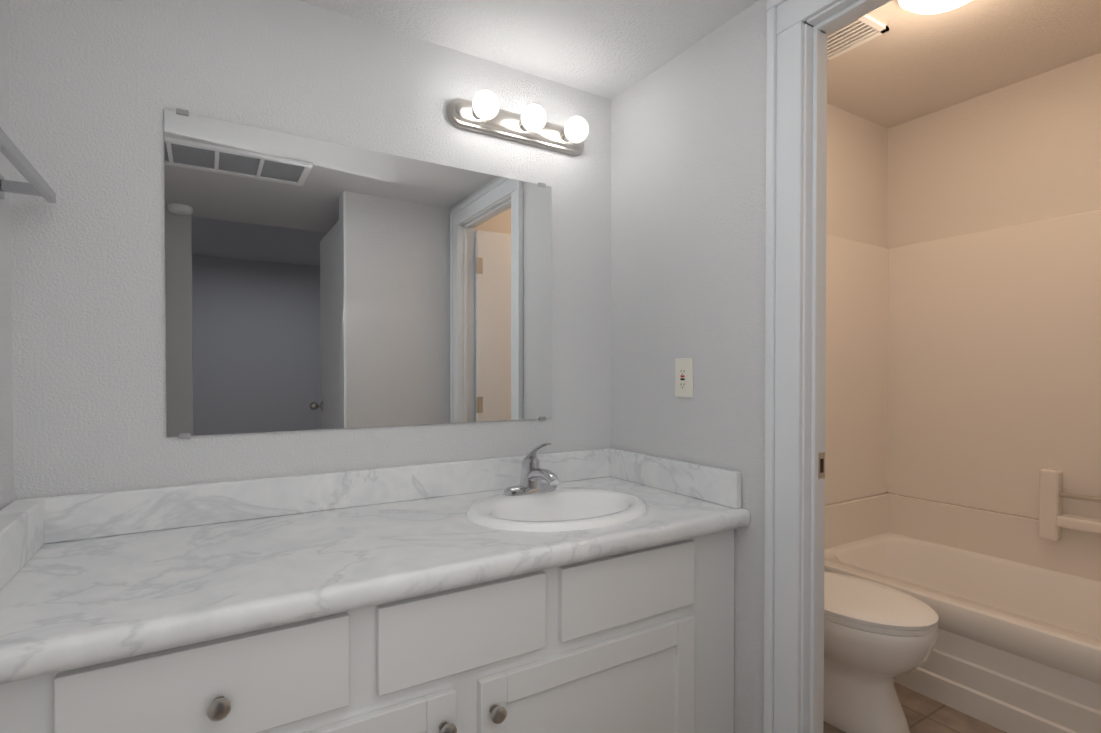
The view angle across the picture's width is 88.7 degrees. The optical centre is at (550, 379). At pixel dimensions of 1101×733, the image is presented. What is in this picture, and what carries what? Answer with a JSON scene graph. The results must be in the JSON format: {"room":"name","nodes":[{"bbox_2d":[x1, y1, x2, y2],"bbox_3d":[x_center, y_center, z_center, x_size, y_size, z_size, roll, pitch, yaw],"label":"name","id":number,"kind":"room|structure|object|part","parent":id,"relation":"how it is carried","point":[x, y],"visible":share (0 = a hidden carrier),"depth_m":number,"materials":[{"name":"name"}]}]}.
{"room":"bathroom","nodes":[
{"label":"bathroom","id":0,"kind":"room"},
{"bbox_2d":[0,0,13,509],"bbox_3d":[-0.513,-0.123,0.066,0.120,2.600,2.500,0,1,-31],"label":"wall","id":1,"kind":"structure","parent":0,"point":[6,453],"depth_m":1.13,"materials":[{"name":"white paint"}]},
{"bbox_2d":[0,127,55,202],"bbox_3d":[-0.896,-0.373,0.883,0.078,0.044,0.620,0,1,-31],"label":"towel rail","id":2,"kind":"object","parent":1,"relation":"attached to","point":[37,184],"visible":0.98,"depth_m":1.04,"materials":[{"name":"silver metal"}]},
{"bbox_2d":[8,0,887,500],"bbox_3d":[0.277,-0.147,2.083,3.570,2.600,0.120,0,1,-31],"label":"wall","id":3,"kind":"structure","parent":0,"point":[98,88],"depth_m":1.34,"materials":[{"name":"white paint"}]},
{"bbox_2d":[8,448,607,546],"bbox_3d":[-0.443,0.291,1.562,1.548,0.096,0.022,0,1,-31],"label":"backsplash","id":4,"kind":"structure","parent":3,"relation":"attached to","point":[55,519],"depth_m":1.37,"materials":[{"name":"white stone"}]},
{"bbox_2d":[164,108,551,438],"bbox_3d":[-0.441,-0.248,1.566,1.040,0.764,0.008,0,1,-31],"label":"mirror","id":5,"kind":"object","parent":3,"relation":"attached to","point":[313,284],"visible":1,"depth_m":1.50,"materials":[{"name":"clear glass"}]},
{"bbox_2d":[446,89,588,154],"bbox_3d":[-0.064,-0.788,1.716,0.482,0.082,0.133,0,1,-31],"label":"sconce","id":6,"kind":"object","parent":3,"relation":"attached to","point":[482,112],"visible":1,"depth_m":1.70,"materials":[{"name":"silver metal"}]},
{"bbox_2d":[298,0,758,99],"bbox_3d":[0.201,-0.998,0.491,1.553,0.080,2.500,0,1,-31],"label":"ceiling","id":7,"kind":"structure","parent":0,"point":[610,49],"depth_m":1.56,"materials":[{"name":"white paint"}]},
{"bbox_2d":[611,0,813,732],"bbox_3d":[0.896,-0.133,0.926,0.075,2.600,2.500,0,1,-31],"label":"wall","id":8,"kind":"structure","parent":0,"point":[688,202],"depth_m":1.60,"materials":[{"name":"white paint"}]},
{"bbox_2d":[608,448,741,506],"bbox_3d":[0.356,0.290,1.718,0.022,0.096,0.545,0,1,-31],"label":"backsplash","id":9,"kind":"structure","parent":8,"relation":"attached to","point":[717,485],"depth_m":1.66,"materials":[{"name":"white stone"}]},
{"bbox_2d":[675,358,692,397],"bbox_3d":[0.394,-0.006,1.668,0.009,0.115,0.070,0,1,-31],"label":"outlet","id":10,"kind":"object","parent":8,"relation":"attached to","point":[683,377],"visible":1,"depth_m":1.66,"materials":[{"name":"white plastic"}]},
{"bbox_2d":[764,0,891,732],"bbox_3d":[0.799,0.117,1.083,0.120,2.095,0.825,0,1,-31],"label":"door frame","id":11,"kind":"structure","parent":8,"relation":"attached to","point":[786,19],"depth_m":1.35,"materials":[{"name":"white paint"}]},
{"bbox_3d":[0.659,0.208,1.370,0.026,0.062,0.002,0,1,-31],"label":"plate","id":12,"kind":"part","parent":11,"relation":"part of","materials":[{"name":"silver metal"}]},
{"bbox_3d":[0.802,0.157,1.086,0.085,2.016,0.667,0,1,-31],"label":"bathroom door jamb","id":13,"kind":"part","parent":11,"relation":"part of","materials":[{"name":"white wood"}]},
{"bbox_2d":[823,682,1006,732],"bbox_3d":[1.354,1.215,-0.654,4.900,0.060,6.100,0,1,-31],"label":"floor","id":14,"kind":"structure","parent":0,"point":[924,714],"depth_m":1.92,"materials":[{"name":"tile"}]},
{"bbox_2d":[0,519,749,732],"bbox_3d":[-0.294,0.775,1.322,1.548,0.775,0.596,0,1,-31],"label":"bathroom vanity","id":15,"kind":"object","parent":14,"relation":"on","point":[583,591],"depth_m":1.09,"materials":[{"name":"white paint"}]},
{"bbox_2d":[0,475,747,670],"bbox_3d":[-0.299,0.362,1.327,1.548,0.040,0.575,0,1,-31],"label":"countertop","id":16,"kind":"structure","parent":15,"relation":"on","point":[71,597],"depth_m":1.05,"materials":[{"name":"white stone"}]},
{"bbox_2d":[500,443,563,494],"bbox_3d":[-0.029,0.248,1.581,0.168,0.153,0.168,0,1,-31],"label":"faucet","id":17,"kind":"object","parent":16,"relation":"on","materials":[{"name":"silver metal"}]},
{"bbox_2d":[436,479,687,542],"bbox_3d":[0.021,0.399,1.490,0.499,0.148,0.411,0,1,-31],"label":"sink","id":18,"kind":"object","parent":16,"relation":"in","point":[583,504],"depth_m":1.54,"materials":[{"name":"white ceramic"}]},
{"bbox_2d":[823,571,938,732],"bbox_3d":[0.978,0.764,2.020,0.400,0.781,0.720,0,1,-31],"label":"toilet","id":19,"kind":"object","parent":14,"relation":"on","point":[878,638],"visible":0.38,"depth_m":1.80,"materials":[{"name":"white ceramic"}]},
{"bbox_3d":[1.036,0.761,1.924,0.380,0.017,0.491,0,1,-31],"label":"seat","id":20,"kind":"part","parent":19,"relation":"part of","materials":[{"name":"white plastic"}]},
{"bbox_3d":[1.036,0.740,1.924,0.376,0.022,0.496,0,1,-31],"label":"lid","id":21,"kind":"part","parent":19,"relation":"part of","materials":[{"name":"white plastic"}]},
{"bbox_2d":[824,209,1100,732],"bbox_3d":[1.792,0.173,2.051,0.775,1.961,1.514,0,1,-31],"label":"bathtub","id":22,"kind":"object","parent":14,"relation":"on","point":[963,436],"visible":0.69,"depth_m":2.46,"materials":[{"name":"white plastic"}]},
{"bbox_2d":[824,532,1100,645],"bbox_3d":[1.809,0.940,2.070,0.735,0.316,1.514,0,1,-31],"label":"basin","id":23,"kind":"object","parent":22,"relation":"in","point":[1062,603],"depth_m":2.38,"materials":[{"name":"white ceramic"}]},
{"bbox_2d":[827,0,1100,128],"bbox_3d":[1.399,-1.314,1.794,1.702,0.080,1.520,0,1,-31],"label":"ceiling","id":24,"kind":"structure","parent":0,"point":[908,66],"depth_m":2.21,"materials":[{"name":"beige paint"}]},
{"bbox_2d":[827,14,888,61],"bbox_3d":[1.054,-1.271,2.082,0.250,0.012,0.250,0,1,-31],"label":"fan","id":25,"kind":"object","parent":24,"relation":"attached to","point":[855,33],"visible":0.44,"depth_m":2.07,"materials":[{"name":"white plastic"}]},
{"bbox_2d":[898,0,971,14],"bbox_3d":[1.269,-1.240,1.797,0.276,0.066,0.276,0,1,-31],"label":"ceiling light","id":26,"kind":"object","parent":24,"relation":"attached to","point":[927,7],"visible":1,"depth_m":1.84,"materials":[{"name":"white plastic"}]},
{"bbox_2d":[887,52,1100,247],"bbox_3d":[2.208,-0.149,2.231,0.120,2.600,1.640,0,1,-31],"label":"wall","id":27,"kind":"structure","parent":0,"point":[1028,150],"depth_m":2.48,"materials":[{"name":"beige paint"}]}
]}

